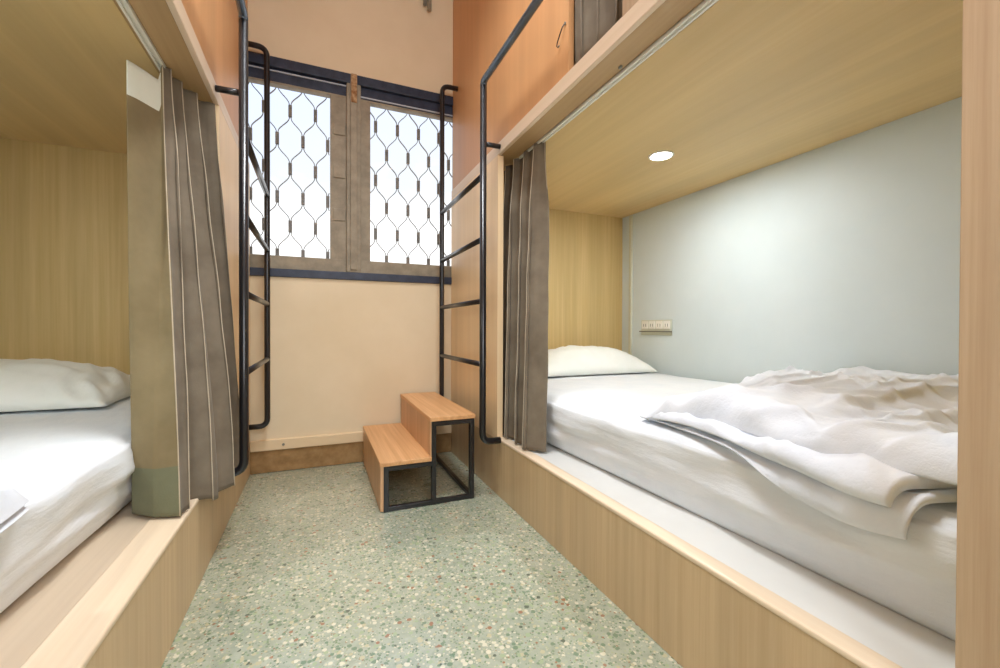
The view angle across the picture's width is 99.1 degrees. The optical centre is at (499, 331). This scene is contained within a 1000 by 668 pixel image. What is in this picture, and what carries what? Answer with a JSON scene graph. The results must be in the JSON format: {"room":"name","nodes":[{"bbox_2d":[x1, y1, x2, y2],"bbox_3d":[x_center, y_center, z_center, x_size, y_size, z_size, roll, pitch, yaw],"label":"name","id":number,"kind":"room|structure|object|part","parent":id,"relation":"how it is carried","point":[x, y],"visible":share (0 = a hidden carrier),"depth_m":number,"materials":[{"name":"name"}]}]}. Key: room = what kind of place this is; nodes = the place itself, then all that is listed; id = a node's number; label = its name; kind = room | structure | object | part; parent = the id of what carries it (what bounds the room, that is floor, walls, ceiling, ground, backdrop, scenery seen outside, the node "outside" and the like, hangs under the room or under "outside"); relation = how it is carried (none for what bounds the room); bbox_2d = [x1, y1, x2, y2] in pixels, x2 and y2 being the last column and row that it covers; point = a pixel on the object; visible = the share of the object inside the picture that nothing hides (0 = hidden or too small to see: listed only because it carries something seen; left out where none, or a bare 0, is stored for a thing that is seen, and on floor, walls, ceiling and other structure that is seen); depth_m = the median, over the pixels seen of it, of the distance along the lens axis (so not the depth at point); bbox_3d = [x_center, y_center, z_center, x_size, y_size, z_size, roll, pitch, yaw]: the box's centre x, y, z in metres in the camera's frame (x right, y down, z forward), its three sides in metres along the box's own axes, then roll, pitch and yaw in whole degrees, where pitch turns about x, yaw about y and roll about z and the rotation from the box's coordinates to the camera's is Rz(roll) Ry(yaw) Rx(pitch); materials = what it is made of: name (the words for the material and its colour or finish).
{"room":"dormitory","nodes":[
{"label":"dormitory","id":0,"kind":"room"},
{"bbox_2d":[248,0,575,440],"bbox_3d":[-0.860,-0.798,2.594,3.957,3.150,0.140,0,1,-23],"label":"wall","id":1,"kind":"structure","parent":0,"point":[343,353],"depth_m":2.51,"materials":[{"name":"paint"}]},
{"bbox_2d":[248,51,452,284],"bbox_3d":[-0.846,-0.906,2.563,1.270,1.205,0.126,0,1,-23],"label":"window","id":2,"kind":"structure","parent":1,"relation":"in","point":[351,96],"depth_m":2.50,"materials":[{"name":"wood"}]},
{"bbox_2d":[248,82,329,258],"bbox_3d":[-1.209,-0.894,2.449,0.428,0.991,0.016,0,0,-23],"label":"grille","id":3,"kind":"object","parent":2,"relation":"attached to","point":[289,106],"depth_m":2.45,"materials":[{"name":"metal"}]},
{"bbox_3d":[-1.155,-0.866,2.422,0.530,1.035,0.044,0,0,-23],"label":"sash","id":4,"kind":"part","parent":2,"relation":"part of","materials":[{"name":"metal"}]},
{"bbox_3d":[-0.562,-0.866,2.675,0.600,1.035,0.044,0,0,-23],"label":"sash","id":5,"kind":"part","parent":2,"relation":"part of","materials":[{"name":"metal"}]},
{"bbox_2d":[370,109,451,265],"bbox_3d":[-0.561,-0.894,2.726,0.536,0.991,0.016,0,0,-23],"label":"grille","id":6,"kind":"object","parent":2,"relation":"attached to","point":[375,122],"depth_m":2.71,"materials":[{"name":"metal"}]},
{"bbox_2d":[250,433,450,474],"bbox_3d":[-0.837,0.714,2.536,1.128,0.122,0.014,0,1,-23],"label":"baseboard","id":7,"kind":"structure","parent":1,"relation":"attached to","point":[334,454],"depth_m":2.43,"materials":[{"name":"wood"}]},
{"bbox_2d":[250,425,450,451],"bbox_3d":[-0.835,0.624,2.531,1.128,0.058,0.024,0,1,-23],"label":"trim","id":8,"kind":"structure","parent":1,"relation":"attached to","point":[349,437],"depth_m":2.42,"materials":[{"name":"paint"}]},
{"bbox_2d":[161,452,682,667],"bbox_3d":[-0.020,0.835,0.630,3.957,0.080,4.360,0,1,-23],"label":"floor","id":9,"kind":"structure","parent":0,"point":[306,569],"depth_m":1.29,"materials":[{"name":"green stone"}]},
{"bbox_2d":[0,0,249,667],"bbox_3d":[-1.138,-0.779,0.137,1.312,3.146,4.155,0,1,-23],"label":"bunk bed","id":10,"kind":"object","parent":9,"relation":"on","point":[122,597],"visible":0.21,"depth_m":1.50,"materials":[{"name":"laminate"}]},
{"bbox_3d":[-1.948,-0.164,1.994,1.280,1.372,0.020,0,0,-23],"label":"headboard","id":11,"kind":"part","parent":10,"relation":"part of","materials":[{"name":"laminate"}]},
{"bbox_2d":[0,396,134,612],"bbox_3d":[-1.422,0.399,0.655,1.188,0.235,2.856,0,1,-23],"label":"mattress","id":12,"kind":"object","parent":10,"relation":"on","point":[74,467],"visible":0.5,"depth_m":0.98,"materials":[{"name":"white fabric"}]},
{"bbox_2d":[0,483,28,532],"bbox_3d":[-1.116,0.260,-0.023,1.154,0.128,1.270,0,1,-23],"label":"duvet","id":13,"kind":"object","parent":12,"relation":"on","point":[12,502],"visible":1,"depth_m":0.71,"materials":[{"name":"white fabric"}]},
{"bbox_2d":[0,358,129,411],"bbox_3d":[-1.916,0.190,1.603,0.895,0.170,0.590,0,1,-23],"label":"pillow","id":14,"kind":"object","parent":12,"relation":"on","point":[31,384],"visible":0.89,"depth_m":1.52,"materials":[{"name":"white fabric"}]},
{"bbox_2d":[126,60,238,516],"bbox_3d":[-0.999,-0.145,1.392,0.178,1.386,0.510,0,0,-12],"label":"curtain","id":15,"kind":"object","parent":10,"relation":"hanging from","point":[184,394],"visible":0.99,"depth_m":1.30,"materials":[{"name":"fabric"}]},
{"bbox_3d":[-0.544,-0.860,0.390,0.018,0.055,4.155,0,0,-23],"label":"rail","id":16,"kind":"part","parent":10,"relation":"part of","materials":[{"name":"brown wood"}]},
{"bbox_3d":[-0.551,-1.619,0.380,0.022,1.466,4.155,0,0,-23],"label":"panel","id":17,"kind":"part","parent":10,"relation":"part of","materials":[{"name":"orange wood"}]},
{"bbox_3d":[-1.217,-0.165,1.948,0.030,1.364,0.772,0,0,-23],"label":"panel","id":18,"kind":"part","parent":10,"relation":"part of","materials":[{"name":"laminate"}]},
{"bbox_2d":[215,0,269,475],"bbox_3d":[-0.824,-0.490,1.195,0.112,2.043,2.345,0,1,-23],"label":"ladder","id":19,"kind":"object","parent":10,"relation":"attached to","point":[245,147],"visible":0.91,"depth_m":1.55,"materials":[{"name":"black metal"}]},
{"bbox_3d":[-0.667,-1.117,0.830,0.109,0.086,1.560,0,0,-23],"label":"guard rail","id":20,"kind":"part","parent":19,"relation":"part of","materials":[{"name":"black metal"}]},
{"bbox_2d":[363,392,474,512],"bbox_3d":[-0.463,0.582,2.262,0.435,0.397,0.756,0,1,-23],"label":"step stool","id":21,"kind":"object","parent":9,"relation":"on","point":[410,443],"visible":1,"depth_m":2.02,"materials":[{"name":"brown wood"}]},
{"bbox_3d":[-0.458,0.592,2.265,0.414,0.377,0.748,0,0,-23],"label":"steel frame","id":22,"kind":"part","parent":21,"relation":"part of","materials":[{"name":"black metal"}]},
{"bbox_2d":[451,0,999,667],"bbox_3d":[1.106,-0.779,1.095,1.315,3.146,4.155,0,1,-23],"label":"bunk bed","id":23,"kind":"object","parent":9,"relation":"on","point":[731,88],"visible":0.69,"depth_m":1.34,"materials":[{"name":"laminate"}]},
{"bbox_3d":[-0.150,-0.166,2.404,0.030,1.364,0.772,0,0,-23],"label":"panel","id":24,"kind":"part","parent":23,"relation":"part of","materials":[{"name":"laminate"}]},
{"bbox_2d":[439,0,542,443],"bbox_3d":[0.129,-0.490,1.586,0.112,2.043,2.315,0,1,-23],"label":"ladder","id":25,"kind":"object","parent":23,"relation":"attached to","point":[534,5],"visible":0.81,"depth_m":1.97,"materials":[{"name":"black metal"}]},
{"bbox_3d":[0.269,-1.118,1.254,0.109,0.086,1.605,0,0,-23],"label":"guard rail","id":26,"kind":"part","parent":25,"relation":"part of","materials":[{"name":"black metal"}]},
{"bbox_3d":[-0.022,-1.631,2.114,0.022,1.466,1.382,0,0,-23],"label":"panel","id":27,"kind":"part","parent":23,"relation":"part of","materials":[{"name":"orange wood"}]},
{"bbox_2d":[503,142,548,451],"bbox_3d":[0.079,-0.169,1.998,0.130,1.341,0.500,0,1,-26],"label":"curtain","id":28,"kind":"object","parent":23,"relation":"hanging from","point":[526,201],"visible":0.94,"depth_m":1.90,"materials":[{"name":"fabric"}]},
{"bbox_3d":[0.511,-0.861,0.841,0.018,0.055,4.155,0,0,-23],"label":"rail","id":29,"kind":"part","parent":23,"relation":"part of","materials":[{"name":"brown wood"}]},
{"bbox_2d":[556,22,565,47],"bbox_3d":[0.215,-1.051,1.513,0.011,0.071,0.050,0,1,-30],"label":"wire hook","id":30,"kind":"object","parent":23,"relation":"attached to","point":[564,22],"visible":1,"depth_m":1.51,"materials":[{"name":"grey metal"}]},
{"bbox_3d":[0.325,-0.165,2.965,1.283,1.372,0.020,0,0,-23],"label":"headboard","id":31,"kind":"part","parent":23,"relation":"part of","materials":[{"name":"laminate"}]},
{"bbox_2d":[575,0,621,62],"bbox_3d":[0.325,-1.624,1.350,0.050,1.431,0.285,0,1,-26],"label":"curtain","id":32,"kind":"object","parent":23,"relation":"hanging from","point":[594,19],"visible":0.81,"depth_m":1.40,"materials":[{"name":"grey fabric"}]},
{"bbox_2d":[648,150,673,160],"bbox_3d":[0.770,-0.839,2.040,0.116,0.006,0.116,0,1,-23],"label":"recessed light","id":33,"kind":"object","parent":23,"relation":"attached to","point":[662,155],"visible":1,"depth_m":2.03,"materials":[{"name":"white plastic"}]},
{"bbox_2d":[547,372,956,640],"bbox_3d":[0.806,0.395,1.917,1.184,0.235,2.286,0,1,-23],"label":"mattress","id":34,"kind":"object","parent":23,"relation":"on","point":[595,419],"visible":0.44,"depth_m":1.04,"materials":[{"name":"white fabric"}]},
{"bbox_2d":[548,345,656,376],"bbox_3d":[0.550,0.181,2.809,0.900,0.184,0.400,0,1,-23],"label":"pillow","id":35,"kind":"object","parent":34,"relation":"on","point":[570,360],"visible":0.77,"depth_m":2.66,"materials":[{"name":"white fabric"}]},
{"bbox_2d":[640,365,958,539],"bbox_3d":[0.996,0.240,1.419,1.206,0.224,1.193,0,1,-23],"label":"duvet","id":36,"kind":"object","parent":34,"relation":"on","point":[865,448],"visible":0.94,"depth_m":0.90,"materials":[{"name":"white fabric"}]},
{"bbox_3d":[0.981,-0.161,-0.242,0.030,1.404,1.783,0,0,-23],"label":"panel","id":37,"kind":"part","parent":23,"relation":"part of","materials":[{"name":"laminate"}]},
{"bbox_2d":[622,97,961,383],"bbox_3d":[1.778,-0.780,1.329,0.100,3.150,4.260,0,1,-23],"label":"wall","id":38,"kind":"structure","parent":0,"point":[844,253],"depth_m":1.96,"materials":[{"name":"paint"}]},
{"bbox_2d":[628,215,632,354],"bbox_3d":[0.953,-0.173,3.112,0.016,1.349,0.027,0,1,-23],"label":"cable trunking","id":39,"kind":"object","parent":38,"relation":"attached to","point":[630,216],"visible":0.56,"depth_m":3.10,"materials":[{"name":"beige plastic"}]},
{"bbox_2d":[639,320,671,335],"bbox_3d":[1.051,-0.025,2.871,0.024,0.100,0.296,0,1,-23],"label":"power outlet","id":40,"kind":"object","parent":38,"relation":"attached to","point":[648,327],"visible":1,"depth_m":2.85,"materials":[{"name":"beige plastic"}]},
{"bbox_3d":[-0.010,-2.395,0.604,3.957,0.080,4.360,0,1,-23],"label":"ceiling","id":41,"kind":"structure","parent":0,"visible":0},
{"bbox_2d":[423,0,431,11],"bbox_3d":[-0.450,-2.185,2.647,0.052,0.375,0.026,0,1,-23],"label":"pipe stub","id":42,"kind":"object","parent":41,"relation":"hanging from","point":[428,3],"visible":1,"depth_m":2.64,"materials":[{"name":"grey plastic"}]}
]}

